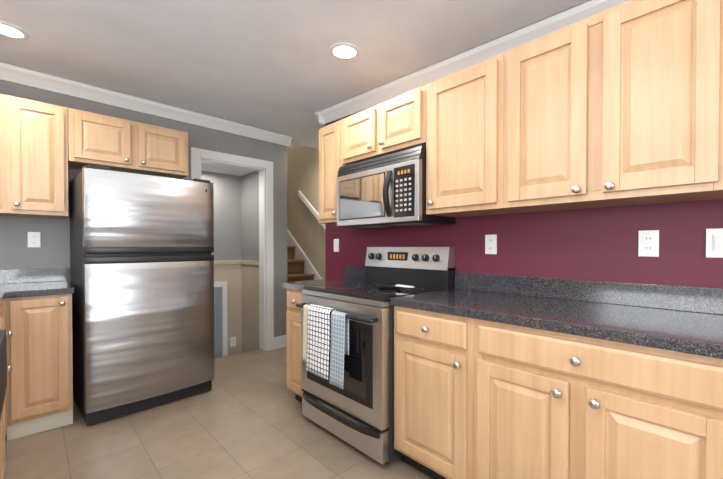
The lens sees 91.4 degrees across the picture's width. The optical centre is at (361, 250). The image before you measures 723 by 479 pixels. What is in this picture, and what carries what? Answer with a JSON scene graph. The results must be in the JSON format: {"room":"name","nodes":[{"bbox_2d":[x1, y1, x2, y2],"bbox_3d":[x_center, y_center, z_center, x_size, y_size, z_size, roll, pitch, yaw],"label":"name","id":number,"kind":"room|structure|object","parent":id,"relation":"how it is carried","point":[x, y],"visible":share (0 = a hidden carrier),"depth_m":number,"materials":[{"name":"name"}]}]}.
{"room":"kitchen","nodes":[
{"label":"kitchen","id":0,"kind":"room"},
{"bbox_2d":[0,80,324,354],"bbox_3d":[-2.526,-0.816,3.188,5.170,4.470,0.770,-1,1,-43],"label":"wall","id":1,"kind":"structure","parent":0,"point":[52,251],"depth_m":4.17,"materials":[{"name":"paint"}]},
{"bbox_2d":[0,268,66,283],"bbox_3d":[-2.818,0.190,2.386,1.276,0.105,0.020,-1,1,-43],"label":"backsplash","id":2,"kind":"structure","parent":1,"relation":"attached to","point":[7,276],"depth_m":2.67,"materials":[{"name":"grey stone"}]},
{"bbox_2d":[28,232,40,246],"bbox_3d":[-2.496,-0.086,2.691,0.072,0.117,0.008,-1,1,-43],"label":"outlet","id":3,"kind":"object","parent":1,"relation":"attached to","point":[34,239],"visible":1,"depth_m":2.69,"materials":[{"name":"white plastic"}]},
{"bbox_2d":[0,94,71,218],"bbox_3d":[-2.588,-0.647,2.366,0.938,0.790,0.347,-1,1,-43],"label":"upper cabinet","id":4,"kind":"object","parent":1,"relation":"attached to","point":[44,147],"depth_m":2.44,"materials":[{"name":"brown wood"}]},
{"bbox_2d":[72,109,187,178],"bbox_3d":[-1.942,-0.856,2.964,0.818,0.385,0.347,-1,1,-43],"label":"upper cabinet","id":5,"kind":"object","parent":1,"relation":"attached to","point":[115,143],"depth_m":2.81,"materials":[{"name":"brown wood"}]},
{"bbox_2d":[0,61,295,146],"bbox_3d":[-2.472,-1.297,2.672,4.533,0.151,0.093,-1,1,-43],"label":"crown molding","id":6,"kind":"structure","parent":1,"relation":"attached to","point":[8,72],"depth_m":3.07,"materials":[{"name":"white paint"}]},
{"bbox_2d":[214,281,227,357],"bbox_3d":[-1.932,0.844,4.096,0.750,0.929,0.030,-1,1,-43],"label":"door","id":7,"kind":"structure","parent":1,"relation":"in","point":[220,324],"depth_m":4.30,"materials":[{"name":"white paint"}]},
{"bbox_2d":[191,147,273,350],"bbox_3d":[-1.388,0.062,3.809,0.890,2.160,0.153,-1,1,-43],"label":"door frame","id":8,"kind":"structure","parent":1,"relation":"attached to","point":[266,295],"depth_m":4.01,"materials":[{"name":"white paint"}]},
{"bbox_2d":[230,336,235,346],"bbox_3d":[-1.607,1.135,4.418,0.072,0.117,0.008,-1,1,-43],"label":"outlet","id":9,"kind":"object","parent":1,"relation":"attached to","point":[232,341],"visible":1,"depth_m":4.41,"materials":[{"name":"white plastic"}]},
{"bbox_2d":[214,260,258,264],"bbox_3d":[-1.916,0.147,3.776,1.529,0.050,0.513,-1,1,-43],"label":"trim","id":10,"kind":"structure","parent":1,"relation":"attached to","point":[223,262],"depth_m":4.32,"materials":[{"name":"beige paint"}]},
{"bbox_2d":[274,335,285,348],"bbox_3d":[-0.520,1.074,3.679,0.222,0.140,1.530,-1,1,-43],"label":"baseboard","id":11,"kind":"structure","parent":1,"relation":"attached to","point":[279,341],"depth_m":4.12,"materials":[{"name":"white paint"}]},
{"bbox_2d":[287,229,321,279],"bbox_3d":[-1.153,0.388,5.547,0.022,1.468,2.940,-1,1,-43],"label":"trim","id":12,"kind":"structure","parent":1,"relation":"attached to","point":[309,268],"depth_m":5.23,"materials":[{"name":"white paint"}]},
{"bbox_2d":[299,191,324,228],"bbox_3d":[-0.578,-0.466,4.878,0.078,0.835,0.950,-1,1,-43],"label":"stair handrail","id":13,"kind":"object","parent":1,"relation":"attached to","point":[312,209],"visible":0.54,"depth_m":4.99,"materials":[{"name":"white paint"}]},
{"bbox_2d":[4,347,431,478],"bbox_3d":[-0.950,1.216,1.624,5.320,0.100,9.000,-1,1,-43],"label":"floor","id":14,"kind":"structure","parent":0,"point":[244,418],"depth_m":2.13,"materials":[{"name":"beige tile"}]},
{"bbox_2d":[0,292,11,478],"bbox_3d":[-1.486,0.715,1.027,0.663,0.915,2.462,-1,1,-43],"label":"base cabinet","id":15,"kind":"object","parent":14,"relation":"on","point":[5,369],"depth_m":1.50,"materials":[{"name":"brown wood"}]},
{"bbox_2d":[5,292,73,441],"bbox_3d":[-2.253,0.719,2.474,0.316,0.875,0.667,-1,1,-43],"label":"base cabinet","id":16,"kind":"object","parent":14,"relation":"on","point":[38,314],"depth_m":2.23,"materials":[{"name":"brown wood"}]},
{"bbox_2d":[0,280,73,295],"bbox_3d":[-2.594,0.264,2.146,1.276,0.038,0.677,-1,1,-43],"label":"countertop","id":17,"kind":"structure","parent":16,"relation":"on","point":[41,285],"depth_m":2.32,"materials":[{"name":"grey stone"}]},
{"bbox_2d":[69,164,213,425],"bbox_3d":[-1.731,0.292,2.807,0.732,1.723,0.835,1,1,44],"label":"refrigerator","id":18,"kind":"object","parent":14,"relation":"on","point":[141,265],"visible":0.98,"depth_m":2.50,"materials":[{"name":"silver metal"}]},
{"bbox_2d":[287,246,314,281],"bbox_3d":[-1.410,0.526,5.291,0.694,1.200,2.968,-1,1,-43],"label":"flight","id":19,"kind":"object","parent":14,"relation":"on","point":[295,269],"visible":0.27,"depth_m":5.06,"materials":[{"name":"brown wood"}]},
{"bbox_2d":[296,247,454,464],"bbox_3d":[0.079,0.566,2.326,0.754,1.184,0.759,-1,1,-43],"label":"steel electric range","id":20,"kind":"object","parent":14,"relation":"on","point":[357,411],"visible":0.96,"depth_m":2.04,"materials":[{"name":"silver metal"}]},
{"bbox_2d":[302,304,308,362],"bbox_3d":[-0.310,0.522,2.200,0.046,0.356,0.160,-1,1,-43],"label":"towel","id":21,"kind":"object","parent":20,"relation":"hanging from","point":[304,341],"visible":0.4,"depth_m":2.23,"materials":[{"name":"beige fabric"}]},
{"bbox_2d":[306,304,335,379],"bbox_3d":[-0.246,0.538,2.130,0.066,0.406,0.220,-1,1,-43],"label":"checked towel","id":22,"kind":"object","parent":20,"relation":"hanging from","point":[318,335],"visible":0.94,"depth_m":2.11,"materials":[{"name":"white fabric"}]},
{"bbox_2d":[329,310,348,388],"bbox_3d":[-0.127,0.554,2.002,0.046,0.416,0.120,-1,1,-43],"label":"towel","id":23,"kind":"object","parent":20,"relation":"hanging from","point":[339,335],"visible":0.96,"depth_m":1.99,"materials":[{"name":"fabric"}]},
{"bbox_2d":[376,284,413,288],"bbox_3d":[0.210,0.228,2.252,0.114,0.029,0.304,-1,1,-43],"label":"spoon rest","id":24,"kind":"object","parent":20,"relation":"on","point":[387,286],"visible":1,"depth_m":2.24,"materials":[{"name":"silver plastic"}]},
{"bbox_2d":[282,266,722,478],"bbox_3d":[0.595,0.654,1.845,0.660,1.020,2.870,-1,1,-43],"label":"base cabinet","id":25,"kind":"object","parent":14,"relation":"on","point":[508,377],"depth_m":1.39,"materials":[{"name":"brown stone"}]},
{"bbox_2d":[0,0,588,175],"bbox_3d":[-0.991,-1.974,1.633,5.320,2.120,9.120,-1,1,-43],"label":"ceiling","id":26,"kind":"structure","parent":0,"point":[274,66],"depth_m":2.19,"materials":[{"name":"paint"}]},
{"bbox_2d":[0,21,28,39],"bbox_3d":[-2.115,-1.316,2.105,0.196,0.013,0.196,-1,1,-43],"label":"recessed light","id":27,"kind":"object","parent":26,"relation":"in","point":[10,30],"visible":1,"depth_m":2.12,"materials":[{"name":"white paint"}]},
{"bbox_2d":[329,43,359,59],"bbox_3d":[-0.106,-1.250,2.216,0.196,0.013,0.196,-1,1,-43],"label":"recessed light","id":28,"kind":"object","parent":26,"relation":"in","point":[344,51],"visible":1,"depth_m":2.20,"materials":[{"name":"white paint"}]},
{"bbox_2d":[325,110,722,287],"bbox_3d":[1.548,-0.142,1.438,0.190,2.620,5.350,-1,1,-43],"label":"wall","id":29,"kind":"structure","parent":0,"point":[598,244],"depth_m":1.80,"materials":[{"name":"paint"}]},
{"bbox_2d":[319,121,342,223],"bbox_3d":[-0.131,-0.602,2.844,0.347,0.760,0.297,-1,1,-43],"label":"upper cabinet","id":30,"kind":"object","parent":29,"relation":"attached to","point":[329,165],"depth_m":2.72,"materials":[{"name":"brown wood"}]},
{"bbox_2d":[334,239,338,251],"bbox_3d":[-0.231,-0.051,3.205,0.013,0.117,0.072,-1,1,-43],"label":"light switch","id":31,"kind":"object","parent":29,"relation":"attached to","point":[336,245],"visible":1,"depth_m":3.20,"materials":[{"name":"white plastic"}]},
{"bbox_2d":[339,86,422,165],"bbox_3d":[0.230,-0.810,2.452,0.347,0.335,0.766,-1,1,-43],"label":"upper cabinet","id":32,"kind":"object","parent":29,"relation":"attached to","point":[393,125],"depth_m":2.30,"materials":[{"name":"brown wood"}]},
{"bbox_2d":[337,146,455,228],"bbox_3d":[0.197,-0.395,2.426,0.435,0.446,0.755,-1,1,-43],"label":"over-the-range microwave","id":33,"kind":"object","parent":32,"relation":"attached to","point":[387,191],"visible":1,"depth_m":2.24,"materials":[{"name":"silver metal"}]},
{"bbox_2d":[315,0,628,125],"bbox_3d":[1.431,-1.118,1.375,0.093,0.324,5.413,-1,1,-43],"label":"crown molding","id":34,"kind":"structure","parent":29,"relation":"attached to","point":[388,90],"depth_m":2.20,"materials":[{"name":"white paint"}]},
{"bbox_2d":[419,50,529,217],"bbox_3d":[0.663,-0.593,1.988,0.347,0.760,0.507,-1,1,-43],"label":"upper cabinet","id":35,"kind":"object","parent":29,"relation":"attached to","point":[467,111],"depth_m":1.85,"materials":[{"name":"brown wood"}]},
{"bbox_2d":[485,234,496,253],"bbox_3d":[0.777,-0.039,2.122,0.008,0.117,0.072,-1,1,-43],"label":"duplex electrical outlet","id":36,"kind":"object","parent":29,"relation":"attached to","point":[490,244],"visible":1,"depth_m":2.12,"materials":[{"name":"white plastic"}]},
{"bbox_2d":[511,0,722,211],"bbox_3d":[1.070,-0.588,1.549,0.347,0.760,0.850,-1,1,-43],"label":"upper cabinet","id":37,"kind":"object","parent":29,"relation":"attached to","point":[619,105],"depth_m":1.37,"materials":[{"name":"brown wood"}]},
{"bbox_2d":[638,230,658,256],"bbox_3d":[1.283,-0.033,1.578,0.008,0.117,0.072,-1,1,-43],"label":"outlet","id":38,"kind":"object","parent":29,"relation":"attached to","point":[648,243],"visible":1,"depth_m":1.57,"materials":[{"name":"white plastic"}]},
{"bbox_2d":[706,228,722,257],"bbox_3d":[1.431,-0.032,1.415,0.013,0.117,0.072,-1,1,-43],"label":"rocker light switch","id":39,"kind":"object","parent":29,"relation":"attached to","point":[714,243],"visible":1,"depth_m":1.42,"materials":[{"name":"white plastic"}]}
]}

